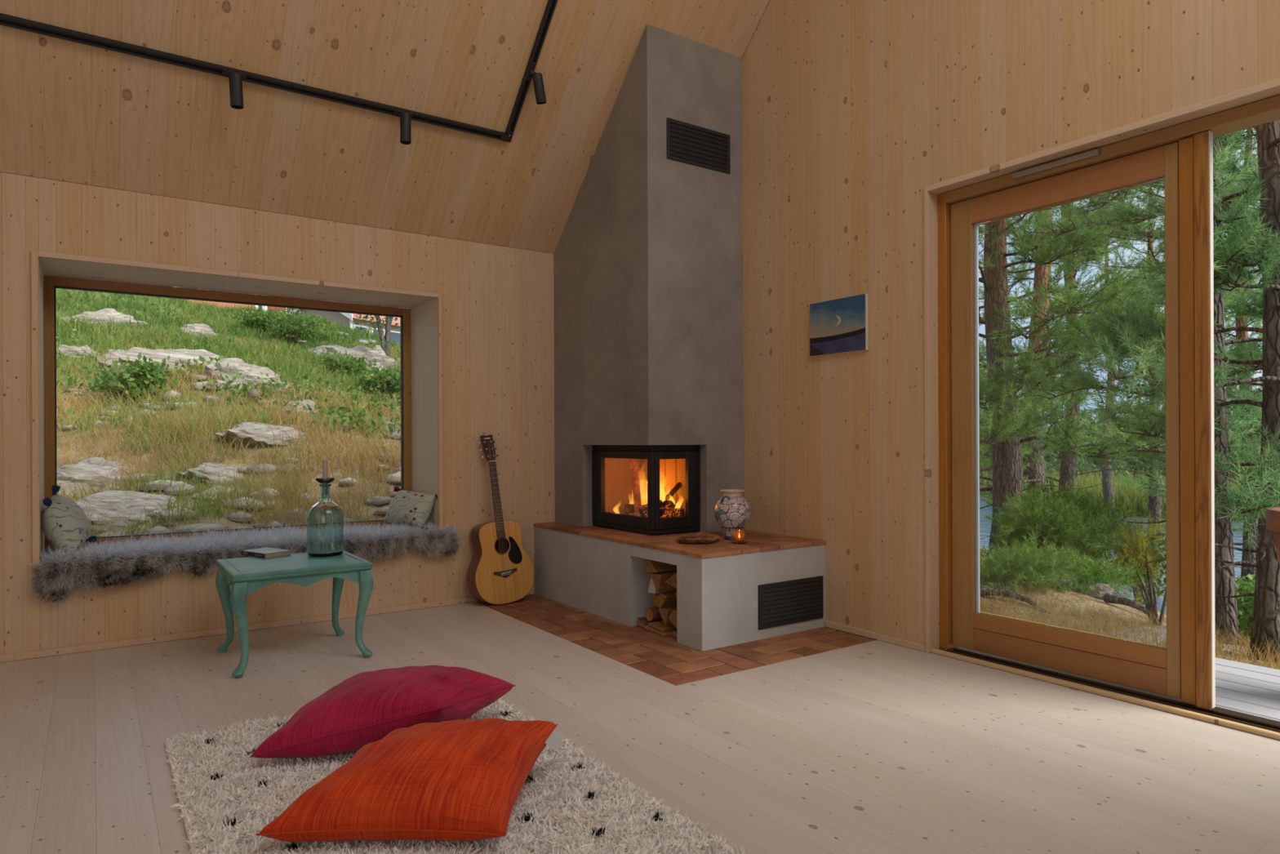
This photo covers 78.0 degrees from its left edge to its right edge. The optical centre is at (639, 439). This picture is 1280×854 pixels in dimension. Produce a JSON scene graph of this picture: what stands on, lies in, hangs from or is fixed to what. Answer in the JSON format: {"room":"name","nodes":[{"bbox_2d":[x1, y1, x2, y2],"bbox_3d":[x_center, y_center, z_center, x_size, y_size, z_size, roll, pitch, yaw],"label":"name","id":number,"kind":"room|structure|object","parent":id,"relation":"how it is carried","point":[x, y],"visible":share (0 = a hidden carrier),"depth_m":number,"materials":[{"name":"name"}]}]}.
{"room":"living room","nodes":[
{"label":"living room","id":0,"kind":"room"},
{"bbox_2d":[0,172,555,654],"bbox_3d":[-2.788,-0.163,4.032,6.816,2.750,0.558,0,0,-35],"label":"wall","id":1,"kind":"structure","parent":0,"point":[498,303],"depth_m":4.32,"materials":[{"name":"brown wood"}]},
{"bbox_2d":[31,249,443,571],"bbox_3d":[-2.162,-0.135,4.447,1.970,1.489,0.568,0,0,-35],"label":"window","id":2,"kind":"structure","parent":1,"relation":"in","point":[420,347],"depth_m":4.47,"materials":[{"name":"brown wood"}]},
{"bbox_2d":[26,530,194,608],"bbox_3d":[-2.629,0.630,3.961,0.726,0.326,0.540,0,0,-37],"label":"sheepskin","id":3,"kind":"object","parent":2,"relation":"on","point":[58,571],"visible":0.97,"depth_m":3.80,"materials":[{"name":"grey fur"}]},
{"bbox_2d":[40,484,97,558],"bbox_3d":[-2.828,0.407,3.884,0.205,0.361,0.363,0,0,-23],"label":"cushion","id":4,"kind":"object","parent":3,"relation":"on","point":[63,520],"visible":0.96,"depth_m":3.79,"materials":[{"name":"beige fabric"}]},
{"bbox_2d":[166,521,306,579],"bbox_3d":[-2.135,0.584,4.360,0.881,0.261,0.606,0,0,-35],"label":"sheepskin","id":5,"kind":"object","parent":2,"relation":"on","point":[211,547],"visible":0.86,"depth_m":4.19,"materials":[{"name":"grey fur"}]},
{"bbox_2d":[305,519,462,563],"bbox_3d":[-1.537,0.598,4.752,0.874,0.274,0.580,0,0,-32],"label":"sheepskin","id":6,"kind":"object","parent":2,"relation":"on","point":[358,541],"visible":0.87,"depth_m":4.63,"materials":[{"name":"grey fur"}]},
{"bbox_2d":[384,486,437,531],"bbox_3d":[-1.400,0.428,4.853,0.413,0.270,0.182,0,0,37],"label":"cushion","id":7,"kind":"object","parent":6,"relation":"on","point":[411,508],"visible":0.98,"depth_m":4.79,"materials":[{"name":"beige fabric"}]},
{"bbox_2d":[0,589,533,662],"bbox_3d":[-2.975,0.996,3.550,5.552,0.033,0.014,0,0,-35],"label":"baseboard","id":8,"kind":"structure","parent":1,"relation":"attached to","point":[164,637],"depth_m":4.06,"materials":[{"name":"brown wood"}]},
{"bbox_2d":[0,0,770,253],"bbox_3d":[-0.780,-2.664,1.166,7.066,3.662,6.492,0,0,-35],"label":"ceiling","id":9,"kind":"structure","parent":0,"point":[72,112],"depth_m":4.00,"materials":[{"name":"brown wood"}]},
{"bbox_2d":[0,0,557,142],"bbox_3d":[-2.252,-2.610,2.321,4.964,1.853,1.893,0,0,-35],"label":"track","id":10,"kind":"object","parent":9,"relation":"attached to","point":[11,21],"visible":1,"depth_m":3.83,"materials":[{"name":"black metal"}]},
{"bbox_2d":[222,69,246,109],"bbox_3d":[-1.878,-1.630,3.665,0.100,0.186,0.088,0,0,-35],"label":"track spotlight","id":11,"kind":"object","parent":10,"relation":"attached to","point":[235,79],"visible":1,"depth_m":3.64,"materials":[{"name":"black metal"}]},
{"bbox_2d":[392,109,413,144],"bbox_3d":[-1.226,-1.633,4.117,0.100,0.185,0.088,0,0,-35],"label":"track spotlight","id":12,"kind":"object","parent":10,"relation":"attached to","point":[405,117],"visible":1,"depth_m":4.08,"materials":[{"name":"black metal"}]},
{"bbox_2d":[525,61,546,104],"bbox_3d":[-0.559,-1.921,4.273,0.109,0.206,0.087,0,0,-35],"label":"track spotlight","id":13,"kind":"object","parent":10,"relation":"attached to","point":[537,77],"visible":1,"depth_m":4.25,"materials":[{"name":"black metal"}]},
{"bbox_2d":[0,594,1279,853],"bbox_3d":[-0.929,1.114,1.203,6.636,0.221,6.242,0,0,-35],"label":"floor","id":14,"kind":"structure","parent":0,"point":[822,740],"depth_m":2.67,"materials":[{"name":"beige wood"}]},
{"bbox_2d":[215,550,373,678],"bbox_3d":[-1.623,0.787,3.706,0.594,0.439,0.548,0,0,-35],"label":"side table","id":15,"kind":"object","parent":14,"relation":"on","point":[246,575],"visible":0.98,"depth_m":3.61,"materials":[{"name":"teal paint"}]},
{"bbox_2d":[240,546,290,558],"bbox_3d":[-1.847,0.557,3.905,0.207,0.022,0.139,0,0,34],"label":"paperback book","id":16,"kind":"object","parent":15,"relation":"on","point":[264,553],"visible":1,"depth_m":3.87,"materials":[{"name":"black paper"}]},
{"bbox_2d":[306,460,343,556],"bbox_3d":[-1.551,0.331,3.895,0.168,0.472,0.168,0,0,-35],"label":"glass bottle","id":17,"kind":"object","parent":15,"relation":"on","point":[325,518],"visible":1,"depth_m":3.83,"materials":[{"name":"green glass"}]},
{"bbox_2d":[322,460,328,478],"bbox_3d":[-1.551,0.184,3.895,0.024,0.166,0.024,0,0,-35],"label":"candle","id":18,"kind":"object","parent":17,"relation":"on","point":[325,474],"depth_m":3.89,"materials":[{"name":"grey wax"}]},
{"bbox_2d":[315,477,334,484],"bbox_3d":[-1.551,0.247,3.895,0.087,0.116,0.087,0,0,-35],"label":"candle holder","id":19,"kind":"object","parent":17,"relation":"on","point":[321,480],"depth_m":3.87,"materials":[{"name":"black metal"}]},
{"bbox_2d":[162,697,751,853],"bbox_3d":[-0.569,0.958,2.120,1.148,0.088,2.100,0,0,-35],"label":"shaggy rug","id":20,"kind":"object","parent":14,"relation":"on","point":[569,802],"visible":0.45,"depth_m":2.13,"materials":[{"name":"beige carpet"}]},
{"bbox_2d":[249,665,515,758],"bbox_3d":[-0.804,0.865,2.573,0.625,0.208,0.578,0,0,12],"label":"floor cushion","id":21,"kind":"object","parent":20,"relation":"on","point":[359,711],"visible":0.91,"depth_m":2.42,"materials":[{"name":"fabric"}]},
{"bbox_2d":[255,717,564,842],"bbox_3d":[-0.568,0.876,2.114,0.682,0.187,0.486,0,0,1],"label":"floor cushion","id":22,"kind":"object","parent":20,"relation":"on","point":[460,780],"visible":1,"depth_m":1.94,"materials":[{"name":"orange fabric"}]},
{"bbox_2d":[466,434,534,604],"bbox_3d":[-0.866,0.490,4.893,0.407,1.044,0.176,0,0,-39],"label":"acoustic guitar","id":23,"kind":"object","parent":14,"relation":"on","point":[500,571],"visible":1,"depth_m":4.85,"materials":[{"name":"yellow wood"}]},
{"bbox_2d":[636,617,662,627],"bbox_3d":[0.152,0.976,4.313,0.360,0.042,0.078,0,0,-35],"label":"log","id":24,"kind":"object","parent":14,"relation":"on","point":[642,621],"visible":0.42,"depth_m":4.21,"materials":[{"name":"brown wood"}]},
{"bbox_2d":[644,607,662,621],"bbox_3d":[0.195,0.927,4.288,0.360,0.066,0.077,0,0,-35],"label":"log","id":25,"kind":"object","parent":24,"relation":"on","point":[653,614],"visible":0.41,"depth_m":4.18,"materials":[{"name":"brown wood"}]},
{"bbox_2d":[644,625,675,635],"bbox_3d":[0.219,0.987,4.193,0.360,0.020,0.174,0,0,-35],"label":"log","id":26,"kind":"object","parent":14,"relation":"on","point":[648,628],"visible":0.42,"depth_m":4.08,"materials":[{"name":"brown wood"}]},
{"bbox_2d":[648,620,676,631],"bbox_3d":[0.227,0.971,4.206,0.360,0.023,0.140,0,0,-35],"label":"log","id":27,"kind":"object","parent":26,"relation":"on","point":[660,625],"visible":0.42,"depth_m":4.10,"materials":[{"name":"brown wood"}]},
{"bbox_2d":[658,605,676,626],"bbox_3d":[0.268,0.919,4.207,0.360,0.095,0.087,0,0,-35],"label":"log","id":28,"kind":"object","parent":27,"relation":"on","point":[665,612],"visible":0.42,"depth_m":4.10,"materials":[{"name":"brown wood"}]},
{"bbox_2d":[658,591,676,608],"bbox_3d":[0.267,0.854,4.245,0.360,0.090,0.073,0,0,-35],"label":"log","id":29,"kind":"object","parent":28,"relation":"on","point":[667,599],"visible":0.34,"depth_m":4.16,"materials":[{"name":"brown wood"}]},
{"bbox_2d":[649,570,676,592],"bbox_3d":[0.226,0.751,4.261,0.360,0.100,0.098,0,0,-35],"label":"log","id":30,"kind":"object","parent":29,"relation":"on","point":[659,579],"visible":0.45,"depth_m":4.15,"materials":[{"name":"brown wood"}]},
{"bbox_2d":[643,559,676,572],"bbox_3d":[0.198,0.671,4.319,0.360,0.092,0.129,0,0,-35],"label":"log","id":31,"kind":"object","parent":30,"relation":"on","point":[651,566],"visible":0.37,"depth_m":4.22,"materials":[{"name":"brown wood"}]},
{"bbox_2d":[533,23,826,651],"bbox_3d":[0.146,-0.643,4.676,0.855,3.285,1.727,0,0,-35],"label":"fireplace","id":32,"kind":"object","parent":14,"relation":"on","point":[648,254],"visible":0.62,"depth_m":4.53,"materials":[{"name":"grey paint"}]},
{"bbox_2d":[591,444,700,534],"bbox_3d":[0.024,0.283,4.793,0.350,0.501,0.656,0,0,-35],"label":"fireplace insert","id":33,"kind":"object","parent":32,"relation":"on","point":[670,464],"visible":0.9,"depth_m":4.68,"materials":[{"name":"black metal"}]},
{"bbox_2d":[623,503,647,517],"bbox_3d":[0.008,0.421,4.666,0.095,0.076,0.315,0,0,-26],"label":"log","id":34,"kind":"object","parent":33,"relation":"in","point":[628,508],"visible":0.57,"depth_m":4.67,"materials":[{"name":"brown wood"}]},
{"bbox_2d":[629,458,641,516],"bbox_3d":[-0.023,0.269,4.634,0.043,0.361,0.078,0,0,-42],"label":"log","id":35,"kind":"object","parent":33,"relation":"in","point":[633,462],"visible":0.79,"depth_m":4.62,"materials":[{"name":"brown wood"}]},
{"bbox_2d":[613,481,683,513],"bbox_3d":[0.037,0.287,4.728,0.435,0.335,0.207,0,0,45],"label":"fire","id":36,"kind":"object","parent":33,"relation":"in","point":[643,490],"visible":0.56,"depth_m":4.63,"materials":[{"name":"orange"}]},
{"bbox_2d":[659,507,684,517],"bbox_3d":[0.185,0.429,4.604,0.062,0.064,0.177,0,0,41],"label":"log","id":37,"kind":"object","parent":33,"relation":"in","point":[664,513],"visible":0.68,"depth_m":4.56,"materials":[{"name":"brown wood"}]},
{"bbox_2d":[666,117,730,173],"bbox_3d":[0.341,-1.688,4.552,0.465,0.228,0.012,0,0,-35],"label":"vent grille","id":38,"kind":"object","parent":32,"relation":"attached to","point":[691,144],"depth_m":4.54,"materials":[{"name":"black metal"}]},
{"bbox_2d":[676,531,720,543],"bbox_3d":[0.307,0.521,4.194,0.239,0.035,0.296,0,0,27],"label":"wooden bowl","id":39,"kind":"object","parent":32,"relation":"on","point":[701,537],"visible":1,"depth_m":4.24,"materials":[{"name":"brown wood"}]},
{"bbox_2d":[714,488,751,539],"bbox_3d":[0.501,0.405,4.284,0.198,0.265,0.198,0,0,-35],"label":"ceramic vase","id":40,"kind":"object","parent":32,"relation":"on","point":[732,511],"visible":0.94,"depth_m":4.22,"materials":[{"name":"multicoloured ceramic"}]},
{"bbox_2d":[757,575,823,629],"bbox_3d":[0.779,0.834,4.068,0.464,0.222,0.012,0,0,-35],"label":"vent grille","id":41,"kind":"object","parent":32,"relation":"attached to","point":[792,601],"depth_m":4.06,"materials":[{"name":"black metal"}]},
{"bbox_2d":[43,281,1279,669],"bbox_3d":[12.706,-2.375,62.372,124.000,12.500,108.000,0,0,-35],"label":"ground","id":42,"kind":"structure","parent":0,"point":[1077,597],"depth_m":7.24,"materials":[{"name":"green plant"}]},
{"bbox_2d":[56,344,99,357],"bbox_3d":[-7.968,-1.137,11.204,0.624,0.417,0.498,0,0,-26],"label":"rock outcrop","id":43,"kind":"object","parent":42,"relation":"on","point":[64,347],"visible":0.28,"depth_m":11.01,"materials":[{"name":"stone"}]},
{"bbox_2d":[44,457,128,499],"bbox_3d":[-4.814,0.410,6.822,0.749,0.522,0.945,0,0,42],"label":"rock outcrop","id":44,"kind":"object","parent":42,"relation":"on","point":[86,464],"visible":0.23,"depth_m":6.67,"materials":[{"name":"stone"}]},
{"bbox_2d":[58,308,147,328],"bbox_3d":[-10.684,-2.238,15.631,1.288,0.732,1.626,0,0,39],"label":"rock outcrop","id":45,"kind":"object","parent":42,"relation":"on","point":[106,313],"visible":0.25,"depth_m":15.43,"materials":[{"name":"stone"}]},
{"bbox_2d":[75,490,175,533],"bbox_3d":[-3.945,0.595,6.162,1.100,0.395,0.764,0,0,-31],"label":"rock outcrop","id":46,"kind":"object","parent":42,"relation":"on","point":[121,500],"visible":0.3,"depth_m":5.96,"materials":[{"name":"stone"}]},
{"bbox_2d":[84,351,178,402],"bbox_3d":[-6.067,-0.692,9.429,1.056,0.712,0.886,0,0,16],"label":"bush","id":47,"kind":"object","parent":42,"relation":"on","point":[137,373],"visible":0.84,"depth_m":9.24,"materials":[{"name":"green plant"}]},
{"bbox_2d":[95,346,222,373],"bbox_3d":[-6.962,-1.053,11.975,2.053,0.711,1.642,0,0,-25],"label":"rock outcrop","id":48,"kind":"object","parent":42,"relation":"on","point":[157,355],"visible":0.27,"depth_m":11.31,"materials":[{"name":"stone"}]},
{"bbox_2d":[180,323,217,337],"bbox_3d":[-9.456,-2.209,16.909,0.906,0.564,0.615,0,0,-31],"label":"rock outcrop","id":49,"kind":"object","parent":42,"relation":"on","point":[197,326],"visible":0.23,"depth_m":16.78,"materials":[{"name":"stone"}]},
{"bbox_2d":[177,462,242,482],"bbox_3d":[-3.705,0.338,7.069,0.554,0.268,0.646,0,0,19],"label":"rock outcrop","id":50,"kind":"object","parent":42,"relation":"on","point":[215,468],"visible":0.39,"depth_m":6.87,"materials":[{"name":"stone"}]},
{"bbox_2d":[173,286,257,311],"bbox_3d":[-24.608,-7.781,43.982,7.000,7.620,4.750,0,0,44],"label":"house","id":51,"kind":"object","parent":42,"relation":"on","point":[222,304],"visible":0.02,"depth_m":42.20,"materials":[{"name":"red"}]},
{"bbox_2d":[43,275,400,537],"bbox_3d":[-7.976,-2.179,16.478,19.150,6.037,24.000,0,0,-35],"label":"grass","id":52,"kind":"structure","parent":42,"relation":"on","point":[80,412],"depth_m":8.13,"materials":[{"name":"green plant"}]},
{"bbox_2d":[56,279,399,388],"bbox_3d":[-9.976,-2.320,18.135,19.696,5.682,19.008,0,0,-27],"label":"meadow grass","id":53,"kind":"structure","parent":42,"relation":"on","point":[86,331],"depth_m":14.19,"materials":[{"name":"green plant"}]},
{"bbox_2d":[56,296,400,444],"bbox_3d":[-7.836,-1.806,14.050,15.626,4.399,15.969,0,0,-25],"label":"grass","id":54,"kind":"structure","parent":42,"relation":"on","point":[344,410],"depth_m":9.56,"materials":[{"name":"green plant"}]},
{"bbox_2d":[56,302,400,537],"bbox_3d":[-6.089,-1.288,12.627,11.536,4.403,16.199,0,0,-35],"label":"stones","id":55,"kind":"object","parent":42,"relation":"on","point":[247,517],"visible":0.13,"depth_m":6.56,"materials":[{"name":"stone"}]},
{"bbox_2d":[204,357,289,390],"bbox_3d":[-5.078,-0.647,10.174,0.819,0.793,0.957,0,0,32],"label":"rock outcrop","id":56,"kind":"object","parent":42,"relation":"on","point":[235,364],"visible":0.34,"depth_m":9.88,"materials":[{"name":"stone"}]},
{"bbox_2d":[228,306,283,332],"bbox_3d":[-9.093,-2.831,18.853,1.303,0.714,1.240,0,0,22],"label":"bush","id":57,"kind":"object","parent":42,"relation":"on","point":[260,319],"visible":0.83,"depth_m":18.68,"materials":[{"name":"green plant"}]},
{"bbox_2d":[214,422,307,448],"bbox_3d":[-3.619,-0.022,7.728,0.719,0.318,0.837,0,0,17],"label":"rock outcrop","id":58,"kind":"object","parent":42,"relation":"on","point":[258,428],"visible":0.53,"depth_m":7.46,"materials":[{"name":"stone"}]},
{"bbox_2d":[264,307,329,342],"bbox_3d":[-7.972,-2.591,18.228,1.297,0.909,1.288,0,0,5],"label":"bush","id":59,"kind":"object","parent":42,"relation":"on","point":[294,326],"visible":0.98,"depth_m":18.06,"materials":[{"name":"green plant"}]},
{"bbox_2d":[280,399,319,417],"bbox_3d":[-3.850,-0.250,9.000,0.522,0.416,0.356,0,0,-9],"label":"rock outcrop","id":60,"kind":"object","parent":42,"relation":"on","point":[304,402],"visible":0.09,"depth_m":8.94,"materials":[{"name":"stone"}]},
{"bbox_2d":[306,344,371,359],"bbox_3d":[-6.149,-1.518,16.711,1.422,0.965,1.856,0,0,10],"label":"rock outcrop","id":61,"kind":"object","parent":42,"relation":"on","point":[359,348],"visible":0.15,"depth_m":16.21,"materials":[{"name":"stone"}]},
{"bbox_2d":[286,298,399,346],"bbox_3d":[-17.462,-5.807,46.978,6.000,5.320,4.750,0,0,27],"label":"house","id":62,"kind":"object","parent":42,"relation":"on","point":[335,316],"visible":0.22,"depth_m":45.07,"materials":[{"name":"white"}]},
{"bbox_2d":[308,350,381,377],"bbox_3d":[-5.580,-1.312,14.756,1.130,0.717,1.252,0,0,11],"label":"bush","id":63,"kind":"object","parent":42,"relation":"on","point":[346,363],"visible":0.66,"depth_m":14.56,"materials":[{"name":"green plant"}]},
{"bbox_2d":[351,305,399,356],"bbox_3d":[-5.084,-3.236,16.358,2.520,3.748,2.886,0,0,43],"label":"young tree","id":64,"kind":"object","parent":42,"relation":"on","point":[384,340],"visible":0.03,"depth_m":16.30,"materials":[{"name":"grey plant"}]},
{"bbox_2d":[351,365,400,399],"bbox_3d":[-4.082,-0.834,12.498,0.972,0.678,1.222,0,0,-35],"label":"bush","id":65,"kind":"object","parent":42,"relation":"on","point":[386,382],"visible":0.71,"depth_m":12.23,"materials":[{"name":"green plant"}]},
{"bbox_2d":[355,345,397,370],"bbox_3d":[-5.501,-1.434,16.288,0.750,1.030,0.956,0,0,44],"label":"rock outcrop","id":66,"kind":"object","parent":42,"relation":"on","point":[376,353],"visible":0.3,"depth_m":16.13,"materials":[{"name":"stone"}]},
{"bbox_2d":[979,587,1050,613],"bbox_3d":[2.752,1.185,5.771,0.115,0.142,0.621,0,0,-35],"label":"tree root","id":67,"kind":"object","parent":42,"relation":"on","point":[985,590],"visible":0.68,"depth_m":5.84,"materials":[{"name":"grey plant"}]},
{"bbox_2d":[979,530,1093,594],"bbox_3d":[3.042,1.036,6.413,1.328,0.566,1.073,0,0,-29],"label":"juniper","id":68,"kind":"object","parent":42,"relation":"on","point":[1024,566],"visible":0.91,"depth_m":6.21,"materials":[{"name":"green plant"}]},
{"bbox_2d":[982,487,1119,566],"bbox_3d":[4.029,0.974,7.974,1.233,1.043,1.274,0,0,-35],"label":"bush","id":69,"kind":"object","parent":42,"relation":"on","point":[1060,527],"visible":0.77,"depth_m":7.78,"materials":[{"name":"green plant"}]},
{"bbox_2d":[978,193,1164,539],"bbox_3d":[6.289,-3.584,12.695,4.689,12.015,5.136,0,0,-5],"label":"pine tree","id":70,"kind":"object","parent":42,"relation":"on","point":[1033,456],"visible":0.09,"depth_m":12.53,"materials":[{"name":"green plant"}]},
{"bbox_2d":[978,189,1165,561],"bbox_3d":[7.311,-2.908,13.894,3.097,11.506,4.237,0,0,-26],"label":"pine tree","id":71,"kind":"object","parent":42,"relation":"on","point":[1068,468],"visible":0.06,"depth_m":13.68,"materials":[{"name":"green plant"}]},
{"bbox_2d":[1008,474,1144,588],"bbox_3d":[4.665,1.058,8.500,1.414,1.384,1.466,0,0,36],"label":"bush","id":72,"kind":"object","parent":42,"relation":"on","point":[1083,503],"visible":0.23,"depth_m":8.39,"materials":[{"name":"green plant"}]},
{"bbox_2d":[1039,551,1146,597],"bbox_3d":[3.691,1.165,6.606,1.090,0.524,1.046,0,0,23],"label":"juniper","id":73,"kind":"object","parent":42,"relation":"on","point":[1095,573],"visible":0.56,"depth_m":6.47,"materials":[{"name":"green plant"}]},
{"bbox_2d":[1080,582,1115,600],"bbox_3d":[3.743,1.280,6.508,0.295,0.226,0.319,0,0,-34],"label":"boulder","id":74,"kind":"object","parent":42,"relation":"on","point":[1102,588],"visible":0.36,"depth_m":6.39,"materials":[{"name":"stone"}]},
{"bbox_2d":[1050,184,1164,525],"bbox_3d":[15.417,-2.253,24.830,4.804,11.860,4.956,0,0,-17],"label":"pine tree","id":75,"kind":"object","parent":42,"relation":"on","point":[1106,486],"visible":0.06,"depth_m":24.90,"materials":[{"name":"green plant"}]},
{"bbox_2d":[978,195,1262,551],"bbox_3d":[4.288,-3.336,9.981,6.599,10.080,5.986,0,0,-42],"label":"pine tree","id":76,"kind":"object","parent":42,"relation":"on","point":[1004,428],"visible":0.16,"depth_m":8.94,"materials":[{"name":"green plant"}]},
{"bbox_2d":[979,542,1279,669],"bbox_3d":[3.137,1.501,6.014,4.712,1.274,3.852,0,0,40],"label":"grass","id":77,"kind":"structure","parent":42,"relation":"on","point":[1075,626],"depth_m":5.06,"materials":[{"name":"plant"}]},
{"bbox_2d":[1102,593,1159,620],"bbox_3d":[3.625,1.226,5.825,0.070,0.097,0.558,0,0,-5],"label":"tree root","id":78,"kind":"object","parent":42,"relation":"on","point":[1107,597],"visible":0.66,"depth_m":5.89,"materials":[{"name":"grey plant"}]},
{"bbox_2d":[1014,128,1262,520],"bbox_3d":[5.998,-2.755,8.197,3.763,10.009,3.013,0,0,30],"label":"pine tree","id":79,"kind":"object","parent":42,"relation":"on","point":[1129,228],"visible":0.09,"depth_m":8.37,"materials":[{"name":"green plant"}]},
{"bbox_2d":[1111,505,1165,604],"bbox_3d":[4.813,1.149,7.596,0.684,1.060,0.608,0,0,-35],"label":"shrub","id":80,"kind":"object","parent":42,"relation":"on","point":[1135,548],"visible":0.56,"depth_m":7.58,"materials":[{"name":"green plant"}]},
{"bbox_2d":[1022,186,1261,580],"bbox_3d":[9.963,-0.919,15.298,4.921,9.679,5.957,0,0,41],"label":"pine tree","id":81,"kind":"object","parent":42,"relation":"on","point":[1154,503],"visible":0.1,"depth_m":15.44,"materials":[{"name":"green plant"}]},
{"bbox_2d":[1014,131,1269,644],"bbox_3d":[3.821,-3.009,5.269,2.228,9.009,2.218,0,0,3],"label":"pine tree","id":82,"kind":"object","parent":42,"relation":"on","point":[1224,577],"visible":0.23,"depth_m":5.14,"materials":[{"name":"green plant"}]},
{"bbox_2d":[1129,524,1166,626],"bbox_3d":[3.522,0.971,5.374,0.346,0.800,0.303,0,0,36],"label":"leafy sapling","id":83,"kind":"object","parent":42,"relation":"on","point":[1148,602],"visible":0.62,"depth_m":5.38,"materials":[{"name":"green plant"}]},
{"bbox_2d":[1080,255,1248,513],"bbox_3d":[14.953,-0.905,21.743,4.831,9.279,3.354,0,0,-22],"label":"pine tree","id":84,"kind":"object","parent":42,"relation":"on","point":[1140,443],"visible":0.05,"depth_m":21.63,"materials":[{"name":"green plant"}]},
{"bbox_2d":[1072,119,1279,663],"bbox_3d":[3.503,-2.832,4.444,2.305,8.564,2.495,0,0,-24],"label":"pine tree","id":85,"kind":"object","parent":42,"relation":"on","point":[1266,606],"visible":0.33,"depth_m":4.53,"materials":[{"name":"green plant"}]},
{"bbox_2d":[1112,624,1248,653],"bbox_3d":[3.233,1.361,5.011,1.108,0.287,0.951,0,0,-44],"label":"boulder","id":86,"kind":"object","parent":42,"relation":"on","point":[1129,636],"visible":0.02,"depth_m":4.99,"materials":[{"name":"stone"}]},
{"bbox_2d":[1125,128,1262,586],"bbox_3d":[9.522,-1.362,12.555,2.798,10.020,3.285,0,0,9],"label":"pine tree","id":87,"kind":"object","parent":42,"relation":"on","point":[1251,557],"visible":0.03,"depth_m":12.43,"materials":[{"name":"green plant"}]},
{"bbox_2d":[1120,120,1279,569],"bbox_3d":[6.307,-2.195,7.585,2.734,9.155,2.850,0,0,16],"label":"pine tree","id":88,"kind":"object","parent":42,"relation":"on","point":[1242,308],"visible":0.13,"depth_m":7.48,"materials":[{"name":"green plant"}]},
{"bbox_2d":[1235,578,1254,644],"bbox_3d":[4.607,1.267,5.600,0.810,0.872,0.626,0,0,-5],"label":"leafy shrub","id":89,"kind":"object","parent":42,"relation":"on","point":[1249,601],"visible":0.12,"depth_m":5.72,"materials":[{"name":"green plant"}]},
{"bbox_2d":[1235,573,1255,646],"bbox_3d":[4.898,1.381,6.370,0.730,0.838,1.099,0,0,21],"label":"leafy shrub","id":90,"kind":"object","parent":42,"relation":"on","point":[1240,584],"visible":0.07,"depth_m":6.20,"materials":[{"name":"green plant"}]},
{"bbox_2d":[1215,657,1279,721],"bbox_3d":[2.769,1.105,2.836,0.895,0.167,3.950,0,0,-35],"label":"deck","id":91,"kind":"object","parent":42,"relation":"on","point":[1240,686],"depth_m":3.25,"materials":[{"name":"grey wood"}]},
{"bbox_2d":[1265,506,1279,566],"bbox_3d":[2.698,0.649,3.044,0.452,0.745,0.452,0,0,-35],"label":"planter","id":92,"kind":"object","parent":91,"relation":"on","point":[1273,514],"visible":1,"depth_m":3.11,"materials":[{"name":"orange"}]},
{"bbox_2d":[742,0,1279,654],"bbox_3d":[1.786,-1.543,3.252,0.220,5.470,6.700,0,0,-35],"label":"wall","id":93,"kind":"structure","parent":0,"point":[851,108],"depth_m":3.92,"materials":[{"name":"brown wood"}]},
{"bbox_2d":[809,293,868,356],"bbox_3d":[1.034,-0.593,4.127,0.022,0.284,0.376,0,0,-35],"label":"painting","id":94,"kind":"object","parent":93,"relation":"attached to","point":[837,326],"visible":1,"depth_m":4.10,"materials":[{"name":"blue fabric"}]},
{"bbox_2d":[825,620,925,651],"bbox_3d":[1.164,0.978,3.958,0.014,0.032,0.611,0,0,-35],"label":"baseboard","id":95,"kind":"structure","parent":93,"relation":"attached to","point":[913,645],"depth_m":3.93,"materials":[{"name":"brown wood"}]},
{"bbox_2d":[923,78,1279,740],"bbox_3d":[2.118,-0.088,2.755,0.209,2.198,2.456,0,0,-35],"label":"door","id":96,"kind":"structure","parent":93,"relation":"in","point":[1178,677],"depth_m":3.12,"materials":[{"name":"brown wood"}]},
{"label":"outside","id":97,"kind":"structure","parent":0,"visible":0},
{"bbox_2d":[979,483,1243,613],"bbox_3d":[52.289,2.572,60.608,145.000,0.001,180.000,0,0,-35],"label":"lake","id":98,"kind":"structure","parent":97,"point":[984,525],"depth_m":22.26,"materials":[{"name":"blue liquid"}]},
{"bbox_2d":[1044,462,1243,521],"bbox_3d":[20.296,1.692,28.814,11.638,2.174,7.584,0,0,38],"label":"reeds","id":99,"kind":"object","parent":98,"relation":"in","point":[1141,504],"visible":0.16,"depth_m":28.71,"materials":[{"name":"green plant"}]},
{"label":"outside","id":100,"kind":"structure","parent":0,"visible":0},
{"bbox_2d":[1043,408,1137,481],"bbox_3d":[21.099,0.605,38.044,5.523,4.444,4.724,0,0,-35],"label":"broadleaf tree","id":101,"kind":"object","parent":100,"point":[1058,455],"visible":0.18,"depth_m":37.07,"materials":[{"name":"green plant"}]},
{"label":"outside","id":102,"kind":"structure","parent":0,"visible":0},
{"bbox_2d":[1080,403,1165,483],"bbox_3d":[25.740,0.306,42.388,6.629,5.018,6.276,0,0,11],"label":"broadleaf tree","id":103,"kind":"object","parent":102,"point":[1130,463],"visible":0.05,"depth_m":41.75,"materials":[{"name":"green plant"}]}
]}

